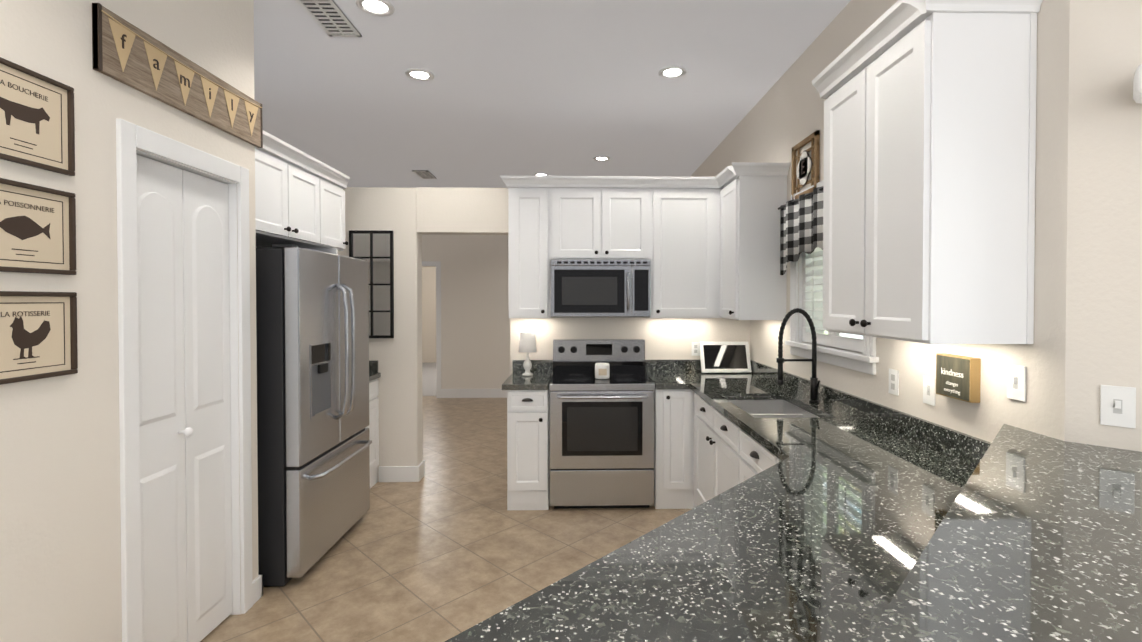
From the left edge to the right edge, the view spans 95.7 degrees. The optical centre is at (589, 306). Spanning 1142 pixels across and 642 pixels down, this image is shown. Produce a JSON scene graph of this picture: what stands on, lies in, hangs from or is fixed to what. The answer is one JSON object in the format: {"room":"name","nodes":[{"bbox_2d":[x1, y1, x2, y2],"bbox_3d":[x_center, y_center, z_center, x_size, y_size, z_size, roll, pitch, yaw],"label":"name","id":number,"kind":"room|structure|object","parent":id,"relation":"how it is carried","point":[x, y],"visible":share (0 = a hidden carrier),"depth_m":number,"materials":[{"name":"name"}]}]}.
{"room":"kitchen","nodes":[
{"label":"kitchen","id":0,"kind":"room"},
{"bbox_2d":[0,0,130,641],"bbox_3d":[-1.940,-0.034,-0.384,0.660,3.100,4.520,0,1,-1],"label":"wall","id":1,"kind":"structure","parent":0,"point":[60,544],"depth_m":1.66,"materials":[{"name":"beige paint"}]},
{"bbox_2d":[0,57,74,175],"bbox_3d":[-1.645,-0.554,1.502,0.018,0.280,0.290,0,1,-1],"label":"framed picture","id":2,"kind":"object","parent":1,"relation":"attached to","point":[37,125],"visible":1,"depth_m":1.54},
{"bbox_2d":[0,178,76,274],"bbox_3d":[-1.645,-0.229,1.506,0.018,0.260,0.290,0,1,-1],"label":"picture","id":3,"kind":"object","parent":1,"relation":"attached to","point":[37,229],"visible":1,"depth_m":1.54,"materials":[{"name":"brown paper"}]},
{"bbox_2d":[0,291,77,384],"bbox_3d":[-1.645,0.086,1.510,0.018,0.260,0.290,0,1,-1],"label":"framed picture","id":4,"kind":"object","parent":1,"relation":"attached to","point":[38,335],"visible":1,"depth_m":1.54,"materials":[{"name":"brown paper"}]},
{"bbox_2d":[92,3,262,147],"bbox_3d":[-1.654,-0.908,2.170,0.027,0.220,0.895,0,1,-1],"label":"family sign","id":5,"kind":"object","parent":1,"relation":"attached to","point":[124,51],"visible":1,"depth_m":2.02,"materials":[{"name":"brown wood"}]},
{"bbox_2d":[136,154,232,641],"bbox_3d":[-1.692,0.447,2.179,0.084,2.045,0.572,0,1,-1],"label":"pantry door","id":6,"kind":"structure","parent":1,"relation":"in","point":[184,386],"depth_m":2.17,"materials":[{"name":"white wood"}]},
{"bbox_2d":[116,118,252,641],"bbox_3d":[-1.710,0.408,2.178,0.118,2.147,0.710,0,1,-1],"label":"door frame","id":7,"kind":"structure","parent":1,"relation":"attached to","point":[131,139],"depth_m":1.96,"materials":[{"name":"white wood"}]},
{"bbox_2d":[130,0,236,180],"bbox_3d":[-1.999,-1.101,2.151,0.660,1.035,0.580,0,1,-1],"label":"wall","id":8,"kind":"structure","parent":0,"point":[201,33],"depth_m":2.17,"materials":[{"name":"beige paint"}]},
{"bbox_2d":[235,0,258,588],"bbox_3d":[-2.008,-0.073,2.525,0.660,3.100,0.140,0,1,-1],"label":"wall","id":9,"kind":"structure","parent":0,"point":[244,20],"depth_m":2.57,"materials":[{"name":"beige paint"}]},
{"bbox_2d":[253,575,262,600],"bbox_3d":[-2.003,1.421,2.622,0.674,0.110,0.014,0,1,-1],"label":"baseboard","id":10,"kind":"structure","parent":9,"relation":"attached to","point":[258,582],"depth_m":2.60,"materials":[{"name":"white wood"}]},
{"bbox_2d":[255,144,290,239],"bbox_3d":[-2.054,-0.634,2.838,0.578,0.475,0.382,0,1,-1],"label":"upper cabinet","id":11,"kind":"object","parent":9,"relation":"attached to","point":[272,166],"depth_m":2.89,"materials":[{"name":"white wood"}]},
{"bbox_2d":[422,362,435,395],"bbox_3d":[-2.870,1.403,10.282,3.400,0.064,4.350,0,1,-1],"label":"wall","id":12,"kind":"structure","parent":0,"point":[428,379],"depth_m":9.78,"materials":[{"name":"grey paint"}]},
{"bbox_2d":[422,267,435,362],"bbox_3d":[-3.222,-0.004,12.481,3.000,2.700,0.100,0,1,-1],"label":"wall","id":13,"kind":"structure","parent":0,"point":[428,314],"depth_m":12.42,"materials":[{"name":"beige paint"}]},
{"bbox_2d":[200,396,690,641],"bbox_3d":[-0.518,1.504,2.786,8.250,0.060,10.750,0,1,-1],"label":"floor","id":14,"kind":"structure","parent":0,"point":[447,546],"depth_m":3.10,"materials":[{"name":"tile"}]},
{"bbox_2d":[256,244,371,586],"bbox_3d":[-1.889,0.569,3.142,0.887,1.800,0.910,0,1,-1],"label":"fridge","id":15,"kind":"object","parent":14,"relation":"on","point":[314,442],"visible":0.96,"depth_m":2.78,"materials":[{"name":"grey metal"}]},
{"bbox_2d":[365,379,378,487],"bbox_3d":[-2.050,1.024,3.973,0.638,0.868,0.608,0,1,-1],"label":"base cabinet","id":16,"kind":"object","parent":14,"relation":"on","point":[373,426],"depth_m":4.18,"materials":[{"name":"white wood"}]},
{"bbox_2d":[369,360,380,380],"bbox_3d":[-2.045,0.518,3.951,0.648,0.140,0.638,0,1,-1],"label":"countertop","id":17,"kind":"structure","parent":16,"relation":"on","point":[373,364],"depth_m":4.26,"materials":[{"name":"stone"}]},
{"bbox_2d":[507,389,549,446],"bbox_3d":[-0.450,1.024,4.000,0.294,0.868,0.628,0,1,-1],"label":"base cabinet","id":18,"kind":"object","parent":14,"relation":"on","point":[528,411],"depth_m":3.69,"materials":[{"name":"white wood"}]},
{"bbox_2d":[549,339,654,508],"bbox_3d":[0.084,0.866,3.963,0.754,1.185,0.688,0,1,-1],"label":"range","id":19,"kind":"object","parent":14,"relation":"on","point":[601,443],"visible":1,"depth_m":3.69,"materials":[{"name":"silver metal"}]},
{"bbox_2d":[595,363,609,378],"bbox_3d":[0.096,0.486,3.911,0.110,0.112,0.110,0,1,-1],"label":"candle jar","id":20,"kind":"object","parent":19,"relation":"on","point":[602,370],"visible":1,"depth_m":3.87,"materials":[{"name":"white glass"}]},
{"bbox_2d":[507,443,780,509],"bbox_3d":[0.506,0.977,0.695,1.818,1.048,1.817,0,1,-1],"label":"base cabinet","id":21,"kind":"object","parent":14,"relation":"on","point":[704,451],"depth_m":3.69,"materials":[{"name":"white wood"}]},
{"bbox_2d":[445,360,1141,641],"bbox_3d":[0.484,0.505,1.935,1.890,0.220,4.789,0,1,-1],"label":"countertop","id":22,"kind":"structure","parent":21,"relation":"on","point":[850,518],"depth_m":1.11,"materials":[{"name":"stone"}]},
{"bbox_2d":[519,332,536,375],"bbox_3d":[-0.491,0.374,4.097,0.144,0.340,0.144,0,1,-1],"label":"table lamp","id":23,"kind":"object","parent":22,"relation":"on","point":[527,343],"visible":1,"depth_m":4.05,"materials":[{"name":"white ceramic"}]},
{"bbox_2d":[699,342,751,372],"bbox_3d":[1.117,0.415,4.261,0.410,0.248,0.105,0,1,-1],"label":"display","id":24,"kind":"object","parent":22,"relation":"on","point":[724,357],"visible":1,"depth_m":4.25,"materials":[{"name":"white plastic"}]},
{"bbox_2d":[729,400,819,417],"bbox_3d":[1.043,0.707,2.977,0.444,0.208,0.704,0,1,-1],"label":"sink","id":25,"kind":"object","parent":22,"relation":"in","point":[769,409],"visible":0.06,"depth_m":3.31,"materials":[{"name":"silver metal"}]},
{"bbox_2d":[776,308,819,402],"bbox_3d":[1.220,0.283,2.995,0.249,0.552,0.116,0,1,-1],"label":"faucet","id":26,"kind":"object","parent":22,"relation":"on","point":[814,381],"visible":1,"depth_m":3.01,"materials":[{"name":"black metal"}]},
{"bbox_2d":[654,389,692,442],"bbox_3d":[0.594,1.023,4.025,0.249,0.868,0.628,0,1,-1],"label":"base cabinet","id":27,"kind":"object","parent":14,"relation":"on","point":[673,408],"depth_m":3.72,"materials":[{"name":"white wood"}]},
{"bbox_2d":[693,391,736,442],"bbox_3d":[1.063,1.030,3.547,0.608,0.868,0.390,0,1,-1],"label":"base cabinet","id":28,"kind":"object","parent":14,"relation":"on","point":[707,420],"depth_m":3.28,"materials":[{"name":"white wood"}]},
{"bbox_2d":[701,435,736,442],"bbox_3d":[1.018,1.161,2.982,0.530,0.620,0.740,0,1,-1],"label":"base cabinet","id":29,"kind":"object","parent":14,"relation":"on","point":[704,438],"depth_m":3.01,"materials":[{"name":"white wood"}]},
{"bbox_2d":[737,426,757,442],"bbox_3d":[1.081,1.045,2.391,0.628,0.868,0.478,0,1,-1],"label":"base cabinet","id":30,"kind":"object","parent":14,"relation":"on","point":[742,437],"depth_m":2.57,"materials":[{"name":"white wood"}]},
{"bbox_2d":[422,235,509,388],"bbox_3d":[-0.948,-0.146,8.056,4.420,3.100,0.150,0,1,-1],"label":"wall","id":31,"kind":"structure","parent":0,"point":[475,336],"depth_m":7.96,"materials":[{"name":"beige paint"}]},
{"bbox_2d":[422,261,440,397],"bbox_3d":[-2.757,0.355,8.011,0.940,2.100,0.168,0,1,-1],"label":"door frame","id":32,"kind":"structure","parent":31,"relation":"attached to","point":[437,264],"depth_m":7.94,"materials":[{"name":"white"}]},
{"bbox_2d":[441,389,506,397],"bbox_3d":[-0.511,1.335,8.004,3.550,0.140,0.014,0,1,-1],"label":"baseboard","id":33,"kind":"structure","parent":31,"relation":"attached to","point":[445,393],"depth_m":7.97,"materials":[{"name":"white wood"}]},
{"bbox_2d":[338,187,749,466],"bbox_3d":[-0.516,0.233,4.380,3.730,2.440,0.150,0,1,-1],"label":"wall","id":34,"kind":"structure","parent":0,"point":[398,356],"depth_m":4.29,"materials":[{"name":"beige paint"}]},
{"bbox_2d":[256,156,322,247],"bbox_3d":[-2.063,-0.639,3.216,0.578,0.475,0.376,0,1,-1],"label":"upper cabinet","id":35,"kind":"object","parent":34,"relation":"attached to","point":[306,181],"depth_m":3.25,"materials":[{"name":"white wood"}]},
{"bbox_2d":[305,172,347,251],"bbox_3d":[-2.072,-0.644,3.595,0.578,0.475,0.382,0,1,-1],"label":"upper cabinet","id":36,"kind":"object","parent":34,"relation":"attached to","point":[333,192],"depth_m":3.60,"materials":[{"name":"white wood"}]},
{"bbox_2d":[349,230,393,337],"bbox_3d":[-1.796,-0.183,4.256,0.355,0.885,0.022,0,1,-1],"label":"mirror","id":37,"kind":"object","parent":34,"relation":"attached to","point":[375,248],"visible":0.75,"depth_m":4.26,"materials":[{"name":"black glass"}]},
{"bbox_2d":[378,464,420,481],"bbox_3d":[-1.582,1.389,4.290,0.334,0.130,0.017,0,1,-1],"label":"baseboard","id":38,"kind":"structure","parent":34,"relation":"attached to","point":[401,473],"depth_m":4.28,"materials":[{"name":"white wood"}]},
{"bbox_2d":[507,180,550,317],"bbox_3d":[-0.465,-0.424,4.120,0.320,1.020,0.350,0,1,-1],"label":"upper cabinet","id":39,"kind":"object","parent":34,"relation":"attached to","point":[529,205],"depth_m":3.95,"materials":[{"name":"white wood"}]},
{"bbox_2d":[551,184,602,259],"bbox_3d":[-0.109,-0.649,4.126,0.393,0.570,0.350,0,1,-1],"label":"upper cabinet","id":40,"kind":"object","parent":34,"relation":"attached to","point":[576,209],"depth_m":3.96,"materials":[{"name":"white wood"}]},
{"bbox_2d":[551,260,650,316],"bbox_3d":[0.081,-0.140,4.084,0.760,0.437,0.450,0,1,-1],"label":"microwave","id":41,"kind":"object","parent":40,"relation":"attached to","point":[600,288],"visible":1,"depth_m":3.91,"materials":[{"name":"grey metal"}]},
{"bbox_2d":[603,184,650,259],"bbox_3d":[0.276,-0.649,4.135,0.377,0.570,0.350,0,1,-1],"label":"upper cabinet","id":42,"kind":"object","parent":34,"relation":"attached to","point":[626,207],"depth_m":3.96,"materials":[{"name":"white wood"}]},
{"bbox_2d":[648,184,718,317],"bbox_3d":[0.745,-0.424,4.149,0.560,1.020,0.350,0,1,-1],"label":"upper cabinet","id":43,"kind":"object","parent":34,"relation":"attached to","point":[684,265],"depth_m":3.98,"materials":[{"name":"white wood"}]},
{"bbox_2d":[692,342,699,355],"bbox_3d":[0.891,0.353,4.333,0.070,0.114,0.007,0,1,-1],"label":"electrical outlet","id":44,"kind":"object","parent":34,"relation":"attached to","point":[695,349],"visible":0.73,"depth_m":4.33,"materials":[{"name":"white plastic"}]},
{"bbox_2d":[254,0,850,187],"bbox_3d":[-0.518,-1.656,2.744,8.250,0.060,10.750,0,1,-1],"label":"ceiling","id":45,"kind":"structure","parent":0,"point":[549,87],"depth_m":3.78,"materials":[{"name":"white paint"}]},
{"bbox_2d":[295,0,361,36],"bbox_3d":[-1.457,-1.620,2.898,0.190,0.012,0.400,0,1,-1],"label":"ceiling vent","id":46,"kind":"object","parent":45,"relation":"in","point":[329,18],"visible":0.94,"depth_m":2.89,"materials":[{"name":"grey metal"}]},
{"bbox_2d":[356,0,394,16],"bbox_3d":[-1.154,-1.618,2.785,0.196,0.012,0.196,0,1,-1],"label":"recessed light","id":47,"kind":"object","parent":45,"relation":"in","point":[382,8],"visible":1,"depth_m":2.79,"materials":[{"name":"white"}]},
{"bbox_2d":[405,68,433,80],"bbox_3d":[-1.194,-1.630,3.634,0.196,0.012,0.196,0,1,-1],"label":"recessed light","id":48,"kind":"object","parent":45,"relation":"in","point":[418,74],"visible":0.98,"depth_m":3.63,"materials":[{"name":"white"}]},
{"bbox_2d":[412,170,436,178],"bbox_3d":[-2.083,-1.668,6.534,0.190,0.012,0.400,0,1,-1],"label":"ceiling vent","id":49,"kind":"object","parent":45,"relation":"in","point":[424,174],"visible":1,"depth_m":6.50,"materials":[{"name":"grey metal"}]},
{"bbox_2d":[533,173,548,175],"bbox_3d":[-0.612,-1.668,6.538,0.196,0.012,0.196,0,1,-1],"label":"recessed light","id":50,"kind":"object","parent":45,"relation":"in","point":[540,174],"visible":0.79,"depth_m":6.53,"materials":[{"name":"white"}]},
{"bbox_2d":[593,156,609,160],"bbox_3d":[0.136,-1.658,5.786,0.196,0.012,0.196,0,1,-1],"label":"recessed light","id":51,"kind":"object","parent":45,"relation":"in","point":[601,158],"visible":1,"depth_m":5.79,"materials":[{"name":"white"}]},
{"bbox_2d":[658,66,686,78],"bbox_3d":[0.577,-1.629,3.595,0.196,0.012,0.196,0,1,-1],"label":"recessed light","id":52,"kind":"object","parent":45,"relation":"in","point":[671,72],"visible":1,"depth_m":3.59,"materials":[{"name":"white"}]},
{"bbox_2d":[690,0,1069,442],"bbox_3d":[1.423,-0.104,4.861,0.170,3.100,6.650,0,1,-1],"label":"wall","id":53,"kind":"structure","parent":0,"point":[1041,409],"depth_m":1.93,"materials":[{"name":"beige paint"}]},
{"bbox_2d":[715,162,789,319],"bbox_3d":[1.186,-0.447,3.794,0.350,1.075,0.438,0,1,-1],"label":"upper cabinet","id":54,"kind":"object","parent":53,"relation":"attached to","point":[752,286],"depth_m":3.58,"materials":[{"name":"white wood"}]},
{"bbox_2d":[791,130,819,199],"bbox_3d":[1.362,-0.878,3.274,0.022,0.360,0.360,0,1,-1],"label":"monogram sign","id":55,"kind":"object","parent":53,"relation":"attached to","point":[807,164],"visible":0.98,"depth_m":3.23,"materials":[{"name":"brown wood"}]},
{"bbox_2d":[785,180,878,374],"bbox_3d":[1.444,-0.207,2.994,0.215,1.065,1.020,0,1,-1],"label":"window","id":56,"kind":"structure","parent":53,"relation":"in","point":[867,360],"depth_m":3.33,"materials":[{"name":"white wood"}]},
{"bbox_2d":[778,186,822,274],"bbox_3d":[1.309,-0.443,2.968,0.039,0.472,1.140,0,1,-1],"label":"valance","id":57,"kind":"object","parent":56,"relation":"attached to","point":[801,223],"visible":0.52,"depth_m":3.15,"materials":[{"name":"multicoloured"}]},
{"bbox_2d":[802,247,862,351],"bbox_3d":[1.416,-0.205,2.994,0.065,0.875,0.790,0,1,-1],"label":"window shutters","id":58,"kind":"object","parent":56,"relation":"attached to","point":[834,339],"visible":0.25,"depth_m":3.19,"materials":[{"name":"white wood"}]},
{"bbox_2d":[819,56,858,334],"bbox_3d":[1.225,-0.420,2.154,0.350,1.065,0.345,0,1,-1],"label":"upper cabinet","id":59,"kind":"object","parent":53,"relation":"attached to","point":[841,106],"depth_m":2.16,"materials":[{"name":"white wood"}]},
{"bbox_2d":[888,369,898,395],"bbox_3d":[1.391,0.344,2.365,0.007,0.114,0.070,0,1,-1],"label":"electrical outlet","id":60,"kind":"object","parent":53,"relation":"attached to","point":[893,381],"visible":1,"depth_m":2.36,"materials":[{"name":"white plastic"}]},
{"bbox_2d":[923,375,935,405],"bbox_3d":[1.392,0.344,2.126,0.016,0.114,0.070,0,1,-1],"label":"light switch","id":61,"kind":"object","parent":53,"relation":"attached to","point":[929,388],"visible":1,"depth_m":2.12,"materials":[{"name":"white plastic"}]},
{"bbox_2d":[859,0,1042,343],"bbox_3d":[1.233,-0.416,1.807,0.350,1.065,0.349,0,1,-1],"label":"upper cabinet","id":62,"kind":"object","parent":53,"relation":"attached to","point":[929,170],"depth_m":1.64,"materials":[{"name":"white wood"}]},
{"bbox_2d":[936,353,980,402],"bbox_3d":[1.385,0.265,1.949,0.039,0.160,0.180,0,1,-1],"label":"sign","id":63,"kind":"object","parent":53,"relation":"attached to","point":[958,377],"visible":1,"depth_m":1.92,"materials":[{"name":"brown"}]},
{"bbox_2d":[1007,364,1025,401],"bbox_3d":[1.402,0.250,1.704,0.016,0.114,0.070,0,1,-1],"label":"light switch","id":64,"kind":"object","parent":53,"relation":"attached to","point":[1016,382],"visible":1,"depth_m":1.70,"materials":[{"name":"white plastic"}]},
{"bbox_2d":[1064,0,1141,451],"bbox_3d":[2.633,-0.046,0.492,3.200,3.100,0.170,1,1,44],"label":"wall","id":65,"kind":"structure","parent":0,"point":[1104,281],"depth_m":1.48,"materials":[{"name":"beige paint"}]},
{"bbox_2d":[1100,385,1135,427],"bbox_3d":[1.492,0.281,1.460,0.052,0.114,0.052,0,1,-1],"label":"light switch","id":66,"kind":"object","parent":65,"relation":"attached to","point":[1118,406],"visible":1,"depth_m":1.46,"materials":[{"name":"white plastic"}]},
{"bbox_2d":[1133,64,1141,103],"bbox_3d":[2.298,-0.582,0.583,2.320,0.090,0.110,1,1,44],"label":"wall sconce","id":67,"kind":"object","parent":65,"relation":"attached to","point":[1137,88],"visible":1,"depth_m":1.35,"materials":[{"name":"white"}]},
{"label":"outside","id":68,"kind":"structure","parent":0,"visible":0},
{"bbox_2d":[824,331,862,338],"bbox_3d":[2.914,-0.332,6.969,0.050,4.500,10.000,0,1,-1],"label":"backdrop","id":69,"kind":"structure","parent":68,"point":[850,335],"depth_m":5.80,"materials":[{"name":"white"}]}
]}

